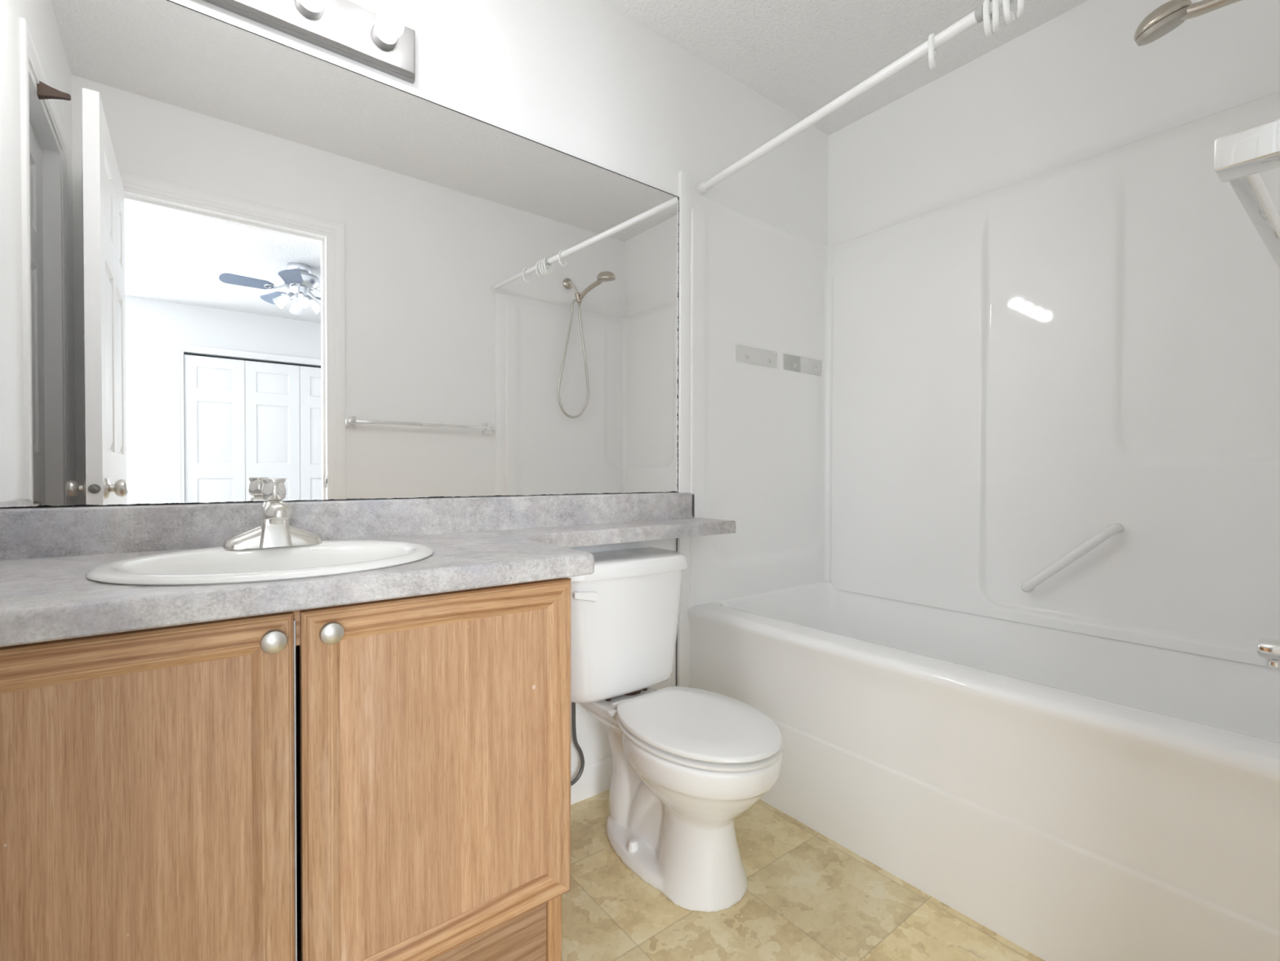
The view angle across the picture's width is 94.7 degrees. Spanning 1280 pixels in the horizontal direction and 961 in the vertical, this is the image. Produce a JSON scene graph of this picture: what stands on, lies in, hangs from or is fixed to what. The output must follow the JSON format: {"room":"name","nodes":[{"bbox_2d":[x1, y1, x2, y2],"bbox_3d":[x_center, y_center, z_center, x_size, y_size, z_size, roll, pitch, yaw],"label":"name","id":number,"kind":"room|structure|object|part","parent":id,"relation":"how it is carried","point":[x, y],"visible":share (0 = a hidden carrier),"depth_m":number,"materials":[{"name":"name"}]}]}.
{"room":"bathroom","nodes":[
{"label":"bathroom","id":0,"kind":"room"},
{"bbox_2d":[1,0,828,769],"bbox_3d":[-0.221,-0.253,1.820,2.749,2.480,0.120,0,1,-38],"label":"wall","id":1,"kind":"structure","parent":0,"point":[585,80],"depth_m":1.82,"materials":[{"name":"white paint"}]},
{"bbox_2d":[202,0,415,83],"bbox_3d":[-0.773,-1.044,1.226,0.623,0.119,0.122,0,1,-38],"label":"vanity light","id":2,"kind":"object","parent":1,"relation":"attached to","point":[380,41],"visible":1,"depth_m":1.33,"materials":[{"name":"silver metal"}]},
{"bbox_2d":[294,0,326,19],"bbox_3d":[-0.702,-1.046,1.262,0.059,0.059,0.092,0,1,-38],"label":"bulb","id":3,"kind":"object","parent":2,"relation":"attached to","point":[304,9],"depth_m":1.28,"materials":[{"name":"white glass"}]},
{"bbox_2d":[371,4,404,50],"bbox_3d":[-0.579,-1.047,1.357,0.059,0.059,0.092,0,1,-38],"label":"bulb","id":4,"kind":"object","parent":2,"relation":"attached to","point":[388,24],"depth_m":1.35,"materials":[{"name":"white glass"}]},
{"bbox_2d":[0,0,679,508],"bbox_3d":[-0.521,-0.457,1.504,1.648,1.002,0.006,0,1,-38],"label":"mirror","id":5,"kind":"object","parent":1,"relation":"attached to","point":[233,258],"visible":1,"depth_m":1.30,"materials":[{"name":"clear glass"}]},
{"bbox_2d":[0,492,694,559],"bbox_3d":[-0.494,0.091,1.525,1.712,0.090,0.020,0,1,-38],"label":"backsplash","id":6,"kind":"structure","parent":1,"relation":"attached to","point":[32,532],"depth_m":1.33,"materials":[{"name":"laminate"}]},
{"bbox_2d":[570,755,613,804],"bbox_3d":[-0.170,0.919,1.794,0.755,0.097,0.012,0,1,-38],"label":"baseboard","id":7,"kind":"structure","parent":1,"relation":"attached to","point":[596,777],"depth_m":1.81,"materials":[{"name":"white paint"}]},
{"bbox_2d":[675,537,677,685],"bbox_3d":[0.125,0.568,2.023,0.003,0.794,0.004,0,1,-38],"label":"trim","id":8,"kind":"structure","parent":1,"relation":"attached to","point":[676,538],"depth_m":2.02,"materials":[{"name":"grey"}]},
{"bbox_2d":[676,170,693,687],"bbox_3d":[0.155,-0.042,2.029,0.058,2.014,0.016,0,1,-38],"label":"trim","id":9,"kind":"structure","parent":1,"relation":"attached to","point":[686,180],"depth_m":2.02,"materials":[{"name":"white paint"}]},
{"bbox_2d":[697,0,1013,194],"bbox_3d":[0.621,-1.009,1.446,0.035,0.042,1.491,0,1,-33],"label":"curtain rod","id":10,"kind":"object","parent":1,"relation":"attached to","point":[975,17],"visible":0.88,"depth_m":1.52,"materials":[{"name":"white metal"}]},
{"bbox_2d":[928,33,936,70],"bbox_3d":[0.676,-0.993,1.363,0.012,0.074,0.043,1,1,34],"label":"curtain ring","id":11,"kind":"object","parent":10,"relation":"hanging from","point":[931,53],"visible":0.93,"depth_m":1.35,"materials":[{"name":"white plastic"}]},
{"bbox_2d":[982,0,994,37],"bbox_3d":[0.745,-0.991,1.260,0.012,0.074,0.046,1,1,44],"label":"curtain ring","id":12,"kind":"object","parent":10,"relation":"hanging from","point":[987,18],"visible":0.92,"depth_m":1.25,"materials":[{"name":"white plastic"}]},
{"bbox_2d":[992,0,999,32],"bbox_3d":[0.752,-0.990,1.245,0.012,0.074,0.043,1,1,33],"label":"curtain ring","id":13,"kind":"object","parent":10,"relation":"hanging from","point":[996,10],"visible":0.99,"depth_m":1.23,"materials":[{"name":"white plastic"}]},
{"bbox_2d":[1002,0,1015,26],"bbox_3d":[0.768,-0.991,1.227,0.047,0.073,0.012,-1,1,-42],"label":"curtain ring","id":14,"kind":"object","parent":10,"relation":"hanging from","point":[1007,6],"visible":1,"depth_m":1.22,"materials":[{"name":"white plastic"}]},
{"bbox_2d":[1017,0,1024,18],"bbox_3d":[0.778,-0.989,1.204,0.012,0.074,0.042,1,1,30],"label":"curtain ring","id":15,"kind":"object","parent":10,"relation":"hanging from","point":[1020,7],"visible":1,"depth_m":1.20,"materials":[{"name":"white plastic"}]},
{"bbox_2d":[561,789,1044,960],"bbox_3d":[0.187,1.006,1.160,2.929,0.060,1.692,0,1,-38],"label":"floor","id":16,"kind":"structure","parent":0,"point":[808,896],"depth_m":1.32,"materials":[{"name":"tile"}]},
{"bbox_2d":[0,577,571,960],"bbox_3d":[-0.642,0.578,1.062,0.900,0.794,0.576,0,1,-38],"label":"vanity cabinet","id":17,"kind":"object","parent":16,"relation":"on","point":[386,780],"visible":0.94,"depth_m":0.86,"materials":[{"name":"brown wood"}]},
{"bbox_3d":[-0.673,0.496,0.734,0.320,0.506,0.010,0,1,-38],"label":"panel","id":18,"kind":"part","parent":17,"relation":"part of","materials":[{"name":"brown wood"}]},
{"bbox_3d":[-0.670,0.496,0.730,0.420,0.606,0.021,0,1,-38],"label":"door","id":19,"kind":"part","parent":17,"relation":"part of","materials":[{"name":"brown wood"}]},
{"bbox_3d":[-0.509,0.222,0.817,0.033,0.033,0.034,0,1,-38],"label":"knob","id":20,"kind":"part","parent":17,"relation":"part of","materials":[{"name":"silver metal"}]},
{"bbox_3d":[-0.452,0.221,0.861,0.033,0.033,0.034,0,1,-38],"label":"knob","id":21,"kind":"part","parent":17,"relation":"part of","materials":[{"name":"silver metal"}]},
{"bbox_2d":[0,492,735,646],"bbox_3d":[-0.314,0.113,1.319,1.742,0.129,0.566,0,1,-38],"label":"countertop","id":22,"kind":"structure","parent":17,"relation":"on","point":[46,554],"depth_m":1.09,"materials":[{"name":"laminate"}]},
{"bbox_2d":[85,539,433,586],"bbox_3d":[-0.626,0.198,1.033,0.504,0.140,0.444,0,1,-38],"label":"sink","id":23,"kind":"object","parent":22,"relation":"in","point":[212,565],"visible":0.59,"depth_m":1.04,"materials":[{"name":"white ceramic"}]},
{"bbox_2d":[222,477,322,550],"bbox_3d":[-0.708,0.062,1.145,0.166,0.134,0.113,0,1,-38],"label":"faucet","id":24,"kind":"object","parent":22,"relation":"on","point":[274,530],"visible":1,"depth_m":1.14,"materials":[{"name":"silver metal"}]},
{"bbox_3d":[-0.723,0.021,1.164,0.036,0.051,0.036,0,1,6],"label":"handle","id":25,"kind":"part","parent":24,"relation":"part of","materials":[{"name":"clear plastic"}]},
{"bbox_3d":[-0.700,0.062,1.136,0.047,0.041,0.089,0,1,-38],"label":"spout","id":26,"kind":"part","parent":24,"relation":"part of","materials":[{"name":"silver metal"}]},
{"bbox_3d":[-0.316,0.494,1.004,0.456,0.606,0.021,0,1,-38],"label":"door","id":27,"kind":"part","parent":17,"relation":"part of","materials":[{"name":"brown wood"}]},
{"bbox_3d":[-0.320,0.494,1.008,0.356,0.506,0.010,0,1,-38],"label":"panel","id":28,"kind":"part","parent":17,"relation":"part of","materials":[{"name":"brown wood"}]},
{"bbox_2d":[563,546,782,911],"bbox_3d":[0.073,0.600,1.533,0.449,0.755,0.670,0,1,-38],"label":"toilet","id":29,"kind":"object","parent":16,"relation":"on","point":[688,762],"visible":1,"depth_m":1.48,"materials":[{"name":"white ceramic"}]},
{"bbox_2d":[570,702,584,786],"bbox_3d":[-0.230,0.743,1.686,0.169,0.298,0.072,0,1,-24],"label":"supply hose","id":30,"kind":"object","parent":29,"relation":"attached to","point":[578,748],"visible":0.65,"depth_m":1.72,"materials":[{"name":"silver metal"}]},
{"bbox_3d":[-0.145,0.301,1.543,0.064,0.030,0.045,0,1,-21],"label":"flush lever","id":31,"kind":"part","parent":29,"relation":"part of","materials":[{"name":"white plastic"}]},
{"bbox_3d":[-0.065,0.240,1.709,0.449,0.042,0.215,0,1,-38],"label":"tank lid","id":32,"kind":"part","parent":29,"relation":"part of","materials":[{"name":"white ceramic"}]},
{"bbox_3d":[-0.070,0.432,1.717,0.426,0.340,0.200,0,1,-38],"label":"tank","id":33,"kind":"part","parent":29,"relation":"part of","materials":[{"name":"white ceramic"}]},
{"bbox_3d":[0.079,0.796,1.528,0.341,0.363,0.646,0,1,-38],"label":"bowl","id":34,"kind":"part","parent":29,"relation":"part of","materials":[{"name":"white ceramic"}]},
{"bbox_3d":[0.148,0.609,1.438,0.337,0.010,0.428,0,1,-38],"label":"seat","id":35,"kind":"part","parent":29,"relation":"part of","materials":[{"name":"white plastic"}]},
{"bbox_3d":[0.147,0.588,1.438,0.337,0.015,0.429,0,1,-38],"label":"lid","id":36,"kind":"part","parent":29,"relation":"part of","materials":[{"name":"white plastic"}]},
{"bbox_2d":[687,91,1279,960],"bbox_3d":[0.937,-0.009,1.706,0.823,1.960,1.491,0,1,-38],"label":"bathtub","id":37,"kind":"object","parent":16,"relation":"on","point":[900,427],"visible":0.99,"depth_m":1.72,"materials":[{"name":"white plastic"}]},
{"bbox_2d":[687,581,1279,960],"bbox_3d":[0.935,0.706,1.715,0.822,0.531,1.484,0,1,-38],"label":"basin","id":38,"kind":"object","parent":37,"relation":"in","point":[1074,788],"depth_m":1.35,"materials":[{"name":"white"}]},
{"bbox_2d":[1021,523,1124,591],"bbox_3d":[1.317,0.245,1.814,0.063,0.239,0.257,0,1,-38],"label":"grab bar","id":39,"kind":"object","parent":37,"relation":"attached to","point":[1110,531],"visible":1,"depth_m":1.78,"materials":[{"name":"white"}]},
{"bbox_2d":[1257,638,1279,669],"bbox_3d":[1.336,0.354,1.182,0.052,0.062,0.133,0,1,-38],"label":"tub spout","id":40,"kind":"object","parent":37,"relation":"attached to","point":[1268,649],"visible":1,"depth_m":1.21,"materials":[{"name":"silver metal"}]},
{"bbox_2d":[1263,657,1279,669],"bbox_3d":[1.312,0.376,1.213,0.039,0.018,0.039,0,1,-38],"label":"outlet","id":41,"kind":"object","parent":40,"relation":"attached to","point":[1274,663],"depth_m":1.21,"materials":[{"name":"silver metal"}]},
{"bbox_2d":[602,0,1088,135],"bbox_3d":[0.257,-1.489,1.194,2.749,0.050,1.667,0,1,-38],"label":"ceiling","id":42,"kind":"structure","parent":0,"point":[800,55],"depth_m":1.97,"materials":[{"name":"white paint"}]},
{"bbox_2d":[827,0,1279,246],"bbox_3d":[1.336,-0.251,1.959,0.120,2.480,1.571,0,1,-38],"label":"wall","id":43,"kind":"structure","parent":0,"point":[1077,86],"depth_m":1.90,"materials":[{"name":"white paint"}]},
{"bbox_3d":[0.759,-0.235,0.550,5.200,2.480,0.115,0,1,-38],"label":"wall","id":44,"kind":"structure","parent":0,"visible":0},
{"bbox_2d":[1133,0,1241,46],"bbox_3d":[1.280,-0.738,1.261,0.206,0.820,0.375,0,1,-38],"label":"shower","id":45,"kind":"object","parent":44,"relation":"attached to","point":[1166,17],"visible":1,"depth_m":1.35,"materials":[{"name":"silver metal"}]},
{"bbox_3d":[1.308,-1.038,1.272,0.030,0.108,0.225,0,1,-34],"label":"handle","id":46,"kind":"part","parent":45,"relation":"part of","materials":[{"name":"silver metal"}]},
{"bbox_2d":[1213,118,1279,269],"bbox_3d":[0.716,-0.241,0.626,0.722,0.056,0.058,0,1,-38],"label":"shelf","id":47,"kind":"object","parent":44,"relation":"attached to","point":[1239,157],"visible":1,"depth_m":0.43,"materials":[{"name":"white plastic"}]},
{"bbox_3d":[0.452,-0.239,0.421,0.052,0.056,0.058,0,1,-38],"label":"post","id":48,"kind":"part","parent":47,"relation":"part of","materials":[{"name":"white plastic"}]}
]}

